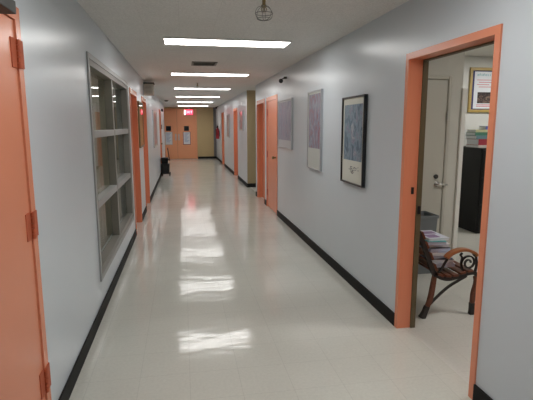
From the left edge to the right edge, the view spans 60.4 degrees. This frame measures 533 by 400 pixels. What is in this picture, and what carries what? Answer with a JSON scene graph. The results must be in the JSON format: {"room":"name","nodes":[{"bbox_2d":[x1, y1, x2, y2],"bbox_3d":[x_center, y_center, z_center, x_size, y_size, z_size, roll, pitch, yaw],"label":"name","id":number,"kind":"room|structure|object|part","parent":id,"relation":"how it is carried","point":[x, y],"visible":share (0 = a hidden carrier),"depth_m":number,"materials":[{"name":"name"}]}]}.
{"room":"school corridor","nodes":[
{"label":"school corridor","id":0,"kind":"room"},
{"bbox_2d":[14,0,165,399],"bbox_3d":[-2.807,-1.143,9.234,0.800,2.417,25.300,-2,9,-10],"label":"wall","id":1,"kind":"structure","parent":0,"point":[56,35],"depth_m":2.80,"materials":[{"name":"paint"}]},
{"bbox_2d":[0,0,51,399],"bbox_3d":[-0.954,0.249,1.706,0.387,2.068,0.978,-2,9,-10],"label":"door","id":2,"kind":"structure","parent":1,"relation":"in","point":[24,364],"depth_m":1.94,"materials":[{"name":"orange paint"}]},
{"bbox_2d":[86,51,133,281],"bbox_3d":[-1.631,-0.432,4.881,0.087,1.820,2.620,-2,9,-10],"label":"window","id":3,"kind":"structure","parent":1,"relation":"in","point":[119,230],"depth_m":4.79,"materials":[{"name":"grey paint"}]},
{"bbox_3d":[-1.637,-0.713,4.834,0.077,0.060,2.420,-2,9,-10],"label":"transom rail","id":4,"kind":"part","parent":3,"relation":"part of","materials":[{"name":"grey metal"}]},
{"bbox_3d":[-1.635,-0.141,4.927,0.077,0.060,2.420,-2,9,-10],"label":"transom rail","id":5,"kind":"part","parent":3,"relation":"part of","materials":[{"name":"grey paint"}]},
{"bbox_2d":[58,172,161,399],"bbox_3d":[-2.110,0.247,7.888,0.012,0.100,22.000,-2,9,-10],"label":"baseboard","id":6,"kind":"structure","parent":1,"relation":"attached to","point":[68,388],"depth_m":3.44,"materials":[{"name":"black rubber"}]},
{"bbox_2d":[129,87,142,227],"bbox_3d":[-2.030,-0.592,6.892,0.149,2.075,0.990,-2,9,-10],"label":"door","id":7,"kind":"structure","parent":1,"relation":"in","point":[132,94],"depth_m":7.26,"materials":[{"name":"orange paint"}]},
{"bbox_2d":[137,101,144,147],"bbox_3d":[-2.124,-1.276,7.753,0.029,0.750,0.780,-2,9,-10],"label":"notice board","id":8,"kind":"object","parent":1,"relation":"attached to","point":[139,104],"visible":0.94,"depth_m":7.61,"materials":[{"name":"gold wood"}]},
{"bbox_3d":[-2.115,-1.276,7.754,0.004,0.700,0.720,-2,9,-10],"label":"glass door","id":9,"kind":"part","parent":8,"relation":"part of","materials":[{"name":"clear glass"}]},
{"bbox_2d":[141,96,149,205],"bbox_3d":[-2.371,-0.892,8.747,0.149,2.075,0.970,-2,9,-10],"label":"door","id":10,"kind":"structure","parent":1,"relation":"in","point":[143,100],"depth_m":9.13,"materials":[{"name":"orange paint"}]},
{"bbox_2d":[143,82,154,95],"bbox_3d":[-2.262,-2.140,8.839,0.195,0.230,0.270,-2,9,-10],"label":"wall speaker","id":11,"kind":"object","parent":1,"relation":"attached to","point":[148,86],"visible":1,"depth_m":8.72,"materials":[{"name":"beige plastic"}]},
{"bbox_2d":[152,110,157,147],"bbox_3d":[-2.864,-1.826,11.790,0.029,0.910,1.500,-2,9,-10],"label":"framed print","id":12,"kind":"object","parent":1,"relation":"attached to","point":[154,113],"visible":0.98,"depth_m":11.62,"materials":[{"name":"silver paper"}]},
{"bbox_2d":[153,113,156,144],"bbox_3d":[-2.861,-1.827,11.790,0.002,0.790,1.380,-2,9,-10],"label":"artwork","id":13,"kind":"object","parent":12,"relation":"attached to","point":[155,114],"depth_m":11.87},
{"bbox_2d":[159,109,162,156],"bbox_3d":[-3.466,-1.879,14.862,0.211,2.075,0.990,-2,9,-10],"label":"door","id":14,"kind":"structure","parent":1,"relation":"in","point":[161,143],"depth_m":15.09,"materials":[{"name":"orange paint"}]},
{"bbox_2d":[112,85,121,219],"bbox_3d":[-2.475,-0.387,4.558,1.560,2.417,3.460,-2,9,-10],"label":"wall","id":15,"kind":"structure","parent":0,"point":[114,88],"depth_m":6.31,"materials":[{"name":"beige paint"}]},
{"bbox_2d":[90,72,111,249],"bbox_3d":[-1.951,-0.469,5.423,0.044,2.182,1.220,-2,9,-10],"label":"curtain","id":16,"kind":"object","parent":15,"relation":"hanging from","point":[97,83],"visible":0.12,"depth_m":5.36,"materials":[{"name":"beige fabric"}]},
{"bbox_2d":[164,107,213,156],"bbox_3d":[-3.885,-3.176,21.808,3.234,2.417,0.150,-2,9,-10],"label":"wall","id":17,"kind":"structure","parent":0,"point":[205,133],"depth_m":21.88,"materials":[{"name":"beige paint"}]},
{"bbox_2d":[164,108,197,158],"bbox_3d":[-4.230,-3.131,21.713,1.860,2.360,0.164,-2,9,-10],"label":"door","id":18,"kind":"structure","parent":17,"relation":"in","point":[177,123],"depth_m":21.73,"materials":[{"name":"orange paint"}]},
{"bbox_2d":[165,132,172,144],"bbox_3d":[-4.619,-2.913,21.652,0.350,0.610,0.014,-2,9,-10],"label":"notice","id":19,"kind":"object","parent":18,"relation":"attached to","point":[168,135],"visible":0.99,"depth_m":21.65,"materials":[{"name":"grey paper"}]},
{"bbox_2d":[183,132,190,144],"bbox_3d":[-3.792,-2.938,21.800,0.350,0.610,0.014,-2,9,-10],"label":"notice","id":20,"kind":"object","parent":18,"relation":"attached to","point":[186,135],"visible":1,"depth_m":21.80,"materials":[{"name":"white paper"}]},
{"bbox_2d":[198,156,215,158],"bbox_3d":[-2.861,-2.051,22.095,0.882,0.100,0.012,-2,9,-10],"label":"baseboard","id":21,"kind":"structure","parent":17,"relation":"attached to","point":[203,157],"depth_m":22.09,"materials":[{"name":"black rubber"}]},
{"bbox_2d":[213,107,216,155],"bbox_3d":[-2.475,-3.253,21.952,0.124,2.317,0.050,-2,9,-10],"label":"trim","id":22,"kind":"structure","parent":17,"relation":"attached to","point":[214,108],"depth_m":21.90,"materials":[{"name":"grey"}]},
{"bbox_2d":[76,0,408,106],"bbox_3d":[0.526,-2.497,9.680,7.800,0.100,25.800,-2,9,-10],"label":"ceiling","id":23,"kind":"structure","parent":0,"point":[137,29],"depth_m":4.34,"materials":[{"name":"white paint"}]},
{"bbox_2d":[184,107,192,114],"bbox_3d":[-3.660,-4.177,21.544,0.405,0.357,0.090,-2,9,-10],"label":"exit sign","id":24,"kind":"object","parent":23,"relation":"hanging from","point":[188,111],"visible":1,"depth_m":21.51,"materials":[{"name":"red plastic"}]},
{"bbox_2d":[177,101,212,102],"bbox_3d":[-2.595,-3.561,16.655,1.304,0.016,0.364,-2,9,-10],"label":"recessed light","id":25,"kind":"object","parent":23,"relation":"in","point":[177,101],"visible":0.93,"depth_m":16.84,"materials":[{"name":"white plastic"}]},
{"bbox_2d":[176,96,219,97],"bbox_3d":[-2.041,-3.075,13.644,1.304,0.016,0.364,-2,9,-10],"label":"recessed light","id":26,"kind":"object","parent":23,"relation":"in","point":[176,96],"visible":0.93,"depth_m":13.50,"materials":[{"name":"white plastic"}]},
{"bbox_2d":[174,87,230,89],"bbox_3d":[-1.496,-2.596,10.682,1.304,0.016,0.364,-2,9,-10],"label":"recessed light","id":27,"kind":"object","parent":23,"relation":"in","point":[174,87],"visible":1,"depth_m":10.58,"materials":[{"name":"white plastic"}]},
{"bbox_2d":[174,88,228,89],"bbox_3d":[-1.496,-2.598,10.682,1.280,0.011,0.340,-2,9,-10],"label":"diffuser","id":28,"kind":"object","parent":27,"relation":"attached to","point":[174,88],"depth_m":10.58,"materials":[{"name":"white plastic"}]},
{"bbox_2d":[191,61,217,65],"bbox_3d":[-0.875,-1.909,6.429,0.350,0.017,0.360,-2,9,-10],"label":"ceiling vent","id":29,"kind":"object","parent":23,"relation":"in","point":[194,63],"visible":1,"depth_m":6.37,"materials":[{"name":"black metal"}]},
{"bbox_2d":[170,72,249,76],"bbox_3d":[-0.954,-2.121,7.739,1.304,0.016,0.364,-2,9,-10],"label":"recessed light","id":30,"kind":"object","parent":23,"relation":"in","point":[171,73],"visible":1,"depth_m":7.70,"materials":[{"name":"white plastic"}]},
{"bbox_2d":[171,73,246,75],"bbox_3d":[-0.954,-2.122,7.739,1.280,0.011,0.340,-2,9,-10],"label":"diffuser","id":31,"kind":"object","parent":30,"relation":"attached to","point":[175,74],"depth_m":7.71,"materials":[{"name":"white plastic"}]},
{"bbox_2d":[163,37,291,47],"bbox_3d":[-0.410,-1.644,4.786,1.304,0.016,0.364,-2,9,-10],"label":"recessed light","id":32,"kind":"object","parent":23,"relation":"in","point":[167,40],"visible":1,"depth_m":4.75,"materials":[{"name":"white plastic"}]},
{"bbox_2d":[255,0,272,20],"bbox_3d":[-0.017,-1.266,2.984,0.120,0.189,0.120,-2,9,-10],"label":"sprinkler","id":33,"kind":"object","parent":23,"relation":"attached to","point":[263,5],"visible":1,"depth_m":2.98,"materials":[{"name":"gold metal"}]},
{"bbox_2d":[247,90,255,182],"bbox_3d":[1.766,-1.597,11.979,4.605,2.417,0.141,-2,9,-10],"label":"wall","id":34,"kind":"structure","parent":0,"point":[251,94],"depth_m":11.51,"materials":[{"name":"paint"}]},
{"bbox_2d":[69,158,479,399],"bbox_3d":[0.286,-0.024,10.035,8.300,0.060,25.800,-2,9,-10],"label":"floor","id":35,"kind":"structure","parent":0,"point":[214,297],"depth_m":3.67,"materials":[{"name":"tile"}]},
{"bbox_2d":[161,148,170,175],"bbox_3d":[-3.169,-1.203,14.413,0.287,0.882,0.450,-2,9,-10],"label":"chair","id":36,"kind":"object","parent":35,"relation":"on","point":[165,166],"visible":1,"depth_m":14.27,"materials":[{"name":"black plastic"}]},
{"bbox_2d":[418,211,438,273],"bbox_3d":[1.636,0.454,4.904,0.260,0.630,0.280,-2,9,-10],"label":"waste bin","id":37,"kind":"object","parent":35,"relation":"on","point":[428,219],"visible":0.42,"depth_m":4.76,"materials":[{"name":"grey plastic"}]},
{"bbox_2d":[418,231,478,318],"bbox_3d":[1.377,0.525,4.184,0.582,0.745,1.030,-2,9,-10],"label":"garden bench","id":38,"kind":"object","parent":35,"relation":"on","point":[443,273],"visible":0.44,"depth_m":3.71,"materials":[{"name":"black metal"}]},
{"bbox_3d":[1.331,0.743,3.711,0.079,0.270,0.030,-2,9,-10],"label":"leg","id":39,"kind":"part","parent":38,"relation":"part of","materials":[{"name":"red wood"}]},
{"bbox_2d":[420,254,454,267],"bbox_3d":[1.452,0.516,3.903,0.184,0.031,0.286,-1,9,-5],"label":"magazine","id":40,"kind":"object","parent":38,"relation":"on","point":[438,265],"visible":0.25,"depth_m":3.77,"materials":[{"name":"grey paper"}]},
{"bbox_2d":[432,258,453,262],"bbox_3d":[1.456,0.481,3.918,0.184,0.029,0.286,0,9,1],"label":"magazine","id":41,"kind":"object","parent":40,"relation":"on","point":[442,260],"visible":0.21,"depth_m":3.78,"materials":[{"name":"white paper"}]},
{"bbox_2d":[433,256,451,258],"bbox_3d":[1.421,0.447,3.927,0.184,0.033,0.286,-3,10,-15],"label":"magazine","id":42,"kind":"object","parent":41,"relation":"on","point":[435,257],"visible":0.18,"depth_m":3.79,"materials":[{"name":"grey paper"}]},
{"bbox_2d":[431,251,447,255],"bbox_3d":[1.436,0.420,3.884,0.184,0.029,0.286,0,9,3],"label":"magazine","id":43,"kind":"object","parent":42,"relation":"on","point":[442,253],"visible":0.07,"depth_m":3.75,"materials":[{"name":"white paper"}]},
{"bbox_2d":[419,245,450,251],"bbox_3d":[1.401,0.388,3.893,0.190,0.029,0.290,-2,9,-10],"label":"magazine","id":44,"kind":"object","parent":43,"relation":"on","point":[435,249],"visible":0.29,"depth_m":3.76,"materials":[{"name":"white paper"}]},
{"bbox_2d":[429,242,448,247],"bbox_3d":[1.405,0.353,3.909,0.184,0.029,0.286,-1,9,-6],"label":"magazine","id":45,"kind":"object","parent":44,"relation":"on","point":[447,244],"visible":0.29,"depth_m":3.77,"materials":[{"name":"white paper"}]},
{"bbox_2d":[425,239,446,244],"bbox_3d":[1.380,0.330,3.859,0.184,0.029,0.286,1,9,4],"label":"magazine","id":46,"kind":"object","parent":45,"relation":"on","point":[443,242],"visible":0.21,"depth_m":3.72,"materials":[{"name":"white paper"}]},
{"bbox_2d":[422,230,448,240],"bbox_3d":[1.385,0.300,3.876,0.185,0.022,0.287,-2,9,-10],"label":"magazine","id":47,"kind":"object","parent":46,"relation":"on","point":[430,235],"visible":0.75,"depth_m":3.79,"materials":[{"name":"white paper"}]},
{"bbox_2d":[424,231,438,237],"bbox_3d":[1.385,0.290,3.869,0.140,0.001,0.211,-2,9,-10],"label":"picture","id":48,"kind":"object","parent":47,"relation":"on","point":[428,234],"depth_m":3.87,"materials":[{"name":"purple paper"}]},
{"bbox_3d":[1.576,0.429,3.705,0.283,0.082,0.060,-2,9,-10],"label":"armrest","id":49,"kind":"part","parent":38,"relation":"part of","materials":[{"name":"orange wood"}]},
{"bbox_3d":[1.718,0.741,3.782,0.062,0.244,0.030,-2,9,-10],"label":"leg","id":50,"kind":"part","parent":38,"relation":"part of","materials":[{"name":"red wood"}]},
{"bbox_2d":[458,146,485,233],"bbox_3d":[3.407,-0.185,6.936,0.900,1.235,0.787,-2,9,-10],"label":"filing cabinet","id":51,"kind":"object","parent":35,"relation":"on","point":[473,163],"visible":0.33,"depth_m":6.68,"materials":[{"name":"black metal"}]},
{"bbox_2d":[466,144,486,147],"bbox_3d":[3.174,-0.792,6.716,0.366,0.035,0.307,-2,9,-10],"label":"book","id":52,"kind":"object","parent":51,"relation":"on","point":[475,146],"visible":0.54,"depth_m":6.56,"materials":[{"name":"beige paper"}]},
{"bbox_2d":[467,139,486,144],"bbox_3d":[3.164,-0.852,6.705,0.340,0.085,0.270,-2,9,-12],"label":"book","id":53,"kind":"object","parent":52,"relation":"on","point":[469,141],"visible":0.54,"depth_m":6.58,"materials":[{"name":"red paper"}]},
{"bbox_2d":[465,135,486,138],"bbox_3d":[3.163,-0.920,6.694,0.380,0.050,0.280,-1,9,-7],"label":"book","id":54,"kind":"object","parent":53,"relation":"on","point":[467,136],"visible":0.52,"depth_m":6.57,"materials":[{"name":"teal paper"}]},
{"bbox_2d":[466,132,487,134],"bbox_3d":[3.154,-0.968,6.684,0.380,0.045,0.280,-1,9,-4],"label":"book","id":55,"kind":"object","parent":54,"relation":"on","point":[467,133],"visible":0.57,"depth_m":6.54,"materials":[{"name":"green paper"}]},
{"bbox_2d":[467,130,487,131],"bbox_3d":[3.183,-1.009,6.683,0.400,0.035,0.270,-1,9,-3],"label":"book","id":56,"kind":"object","parent":55,"relation":"on","point":[467,130],"visible":0.5,"depth_m":6.55,"materials":[{"name":"beige paper"}]},
{"bbox_2d":[479,126,487,129],"bbox_3d":[3.360,-1.057,6.707,0.400,0.050,0.220,0,9,0],"label":"book","id":57,"kind":"object","parent":56,"relation":"on","point":[480,127],"visible":0.36,"depth_m":6.68,"materials":[{"name":"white paper"}]},
{"bbox_3d":[3.470,0.244,6.660,0.870,0.375,0.020,-2,9,-10],"label":"drawer","id":58,"kind":"part","parent":51,"relation":"part of","materials":[{"name":"black metal"}]},
{"bbox_3d":[3.469,-0.141,6.598,0.870,0.375,0.020,-2,9,-10],"label":"drawer","id":59,"kind":"part","parent":51,"relation":"part of","materials":[{"name":"black metal"}]},
{"bbox_3d":[3.468,-0.526,6.535,0.870,0.375,0.020,-2,9,-10],"label":"drawer","id":60,"kind":"part","parent":51,"relation":"part of","materials":[{"name":"black metal"}]},
{"bbox_2d":[216,0,532,399],"bbox_3d":[-0.088,-1.227,9.721,0.140,2.417,25.300,-2,9,-10],"label":"wall","id":61,"kind":"structure","parent":0,"point":[357,227],"depth_m":3.50,"materials":[{"name":"paint"}]},
{"bbox_2d":[215,126,219,138],"bbox_3d":[-2.131,-2.948,19.928,0.179,0.560,0.140,-2,9,-10],"label":"fire extinguisher","id":62,"kind":"object","parent":61,"relation":"attached to","point":[217,129],"visible":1,"depth_m":19.89,"materials":[{"name":"red paint"}]},
{"bbox_2d":[221,112,224,163],"bbox_3d":[-1.672,-2.438,18.294,0.161,2.075,0.990,-2,9,-10],"label":"door","id":63,"kind":"structure","parent":61,"relation":"in","point":[222,113],"depth_m":18.67,"materials":[{"name":"orange paint"}]},
{"bbox_2d":[226,114,229,137],"bbox_3d":[-1.344,-2.589,16.013,0.029,0.800,0.800,-2,9,-10],"label":"framed print","id":64,"kind":"object","parent":61,"relation":"attached to","point":[227,115],"visible":1,"depth_m":15.86,"materials":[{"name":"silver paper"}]},
{"bbox_2d":[227,115,228,135],"bbox_3d":[-1.347,-2.594,16.012,0.002,0.710,0.700,-2,9,-10],"label":"artwork","id":65,"kind":"object","parent":64,"relation":"attached to","point":[227,115],"depth_m":15.99},
{"bbox_2d":[233,108,237,174],"bbox_3d":[-0.871,-1.741,13.972,0.149,2.075,0.990,-2,9,-10],"label":"door","id":66,"kind":"structure","parent":61,"relation":"in","point":[235,122],"depth_m":14.32,"materials":[{"name":"orange paint"}]},
{"bbox_2d":[239,110,243,130],"bbox_3d":[-0.682,-2.142,12.398,0.029,0.530,0.700,-2,9,-10],"label":"framed print","id":67,"kind":"object","parent":61,"relation":"attached to","point":[241,123],"visible":1,"depth_m":12.35,"materials":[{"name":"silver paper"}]},
{"bbox_2d":[240,112,241,128],"bbox_3d":[-0.686,-2.147,12.396,0.002,0.440,0.600,-2,9,-10],"label":"artwork","id":68,"kind":"object","parent":67,"relation":"attached to","point":[240,112],"depth_m":12.43},
{"bbox_2d":[257,98,264,198],"bbox_3d":[-0.053,-1.023,9.529,0.149,2.075,0.940,-2,9,-10],"label":"door","id":69,"kind":"structure","parent":61,"relation":"in","point":[260,103],"depth_m":9.86,"materials":[{"name":"orange paint"}]},
{"bbox_2d":[266,94,277,214],"bbox_3d":[0.128,-0.835,8.362,0.217,2.075,1.030,-2,9,-10],"label":"door","id":70,"kind":"structure","parent":61,"relation":"in","point":[272,101],"depth_m":8.36,"materials":[{"name":"orange paint"}]},
{"bbox_2d":[277,97,292,149],"bbox_3d":[0.285,-1.188,7.160,0.029,0.755,0.980,-2,9,-10],"label":"framed print","id":71,"kind":"object","parent":61,"relation":"attached to","point":[285,106],"visible":1,"depth_m":7.08,"materials":[{"name":"grey paper"}]},
{"bbox_2d":[279,101,290,140],"bbox_3d":[0.282,-1.232,7.152,0.002,0.585,0.880,-2,9,-10],"label":"artwork","id":72,"kind":"object","parent":71,"relation":"attached to","point":[284,106],"depth_m":7.12},
{"bbox_2d":[307,89,322,171],"bbox_3d":[0.582,-0.843,5.561,0.029,0.945,0.580,-2,9,-10],"label":"framed print","id":73,"kind":"object","parent":61,"relation":"attached to","point":[314,98],"visible":1,"depth_m":5.52,"materials":[{"name":"paper"}]},
{"bbox_2d":[309,93,320,148],"bbox_3d":[0.579,-0.952,5.543,0.002,0.645,0.480,-2,9,-10],"label":"artwork","id":74,"kind":"object","parent":73,"relation":"attached to","point":[314,98],"depth_m":5.53},
{"bbox_2d":[340,94,367,187],"bbox_3d":[0.813,-0.557,4.307,0.034,0.820,0.570,-2,9,-10],"label":"framed print","id":75,"kind":"object","parent":61,"relation":"attached to","point":[354,108],"visible":1,"depth_m":4.26,"materials":[{"name":"black"}]},
{"bbox_2d":[344,103,362,161],"bbox_3d":[0.809,-0.631,4.294,0.002,0.520,0.460,-2,9,-10],"label":"artwork","id":76,"kind":"object","parent":75,"relation":"attached to","point":[353,112],"depth_m":4.28},
{"bbox_2d":[216,156,492,399],"bbox_3d":[2.057,-0.150,10.290,4.518,0.100,25.300,-2,9,-10],"label":"baseboard","id":77,"kind":"structure","parent":61,"relation":"attached to","point":[478,393],"depth_m":4.56,"materials":[{"name":"black rubber"}]},
{"bbox_2d":[394,24,502,398],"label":"door frame","id":78,"kind":"structure","parent":61,"relation":"in","point":[417,62],"depth_m":3.28,"materials":[{"name":"orange paint"}]},
{"bbox_2d":[428,52,464,249],"bbox_3d":[1.489,-0.556,4.982,1.251,2.600,0.120,-2,9,-10],"label":"wall","id":79,"kind":"structure","parent":0,"point":[452,65],"depth_m":4.97,"materials":[{"name":"beige paint"}]},
{"bbox_2d":[421,75,452,234],"bbox_3d":[1.535,-0.280,4.932,0.915,2.070,0.080,-2,9,-10],"label":"door","id":80,"kind":"structure","parent":79,"relation":"in","point":[439,91],"depth_m":4.96,"materials":[{"name":"grey paint"}]},
{"bbox_3d":[1.908,-0.176,5.006,0.135,0.056,0.058,-2,9,-10],"label":"lever handle","id":81,"kind":"part","parent":80,"relation":"part of","materials":[{"name":"silver metal"}]},
{"bbox_2d":[451,89,466,260],"bbox_3d":[2.128,-0.238,5.074,0.050,1.940,0.030,-2,9,-10],"label":"trim","id":82,"kind":"structure","parent":79,"relation":"attached to","point":[464,91],"depth_m":5.04,"materials":[{"name":"white wood"}]},
{"bbox_2d":[463,56,492,145],"bbox_3d":[3.279,-0.937,7.309,3.115,2.600,0.120,-2,9,-10],"label":"wall","id":83,"kind":"structure","parent":0,"point":[473,120],"depth_m":7.10,"materials":[{"name":"white paint"}]},
{"bbox_2d":[467,67,491,112],"bbox_3d":[3.397,-1.708,7.128,0.540,0.680,0.029,-2,9,-10],"label":"framed poster","id":84,"kind":"object","parent":83,"relation":"attached to","point":[480,78],"visible":0.65,"depth_m":7.11,"materials":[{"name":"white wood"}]},
{"bbox_2d":[477,92,490,102],"bbox_3d":[3.407,-1.595,7.148,0.260,0.170,0.002,-2,9,-10],"label":"photo","id":85,"kind":"object","parent":84,"relation":"on","point":[482,97],"depth_m":7.14},
{"bbox_2d":[465,44,493,56],"bbox_3d":[3.373,-1.670,3.389,4.466,0.100,7.900,-2,9,-10],"label":"ceiling","id":86,"kind":"structure","parent":0,"point":[488,50],"depth_m":6.59,"materials":[{"name":"paint"}]}
]}

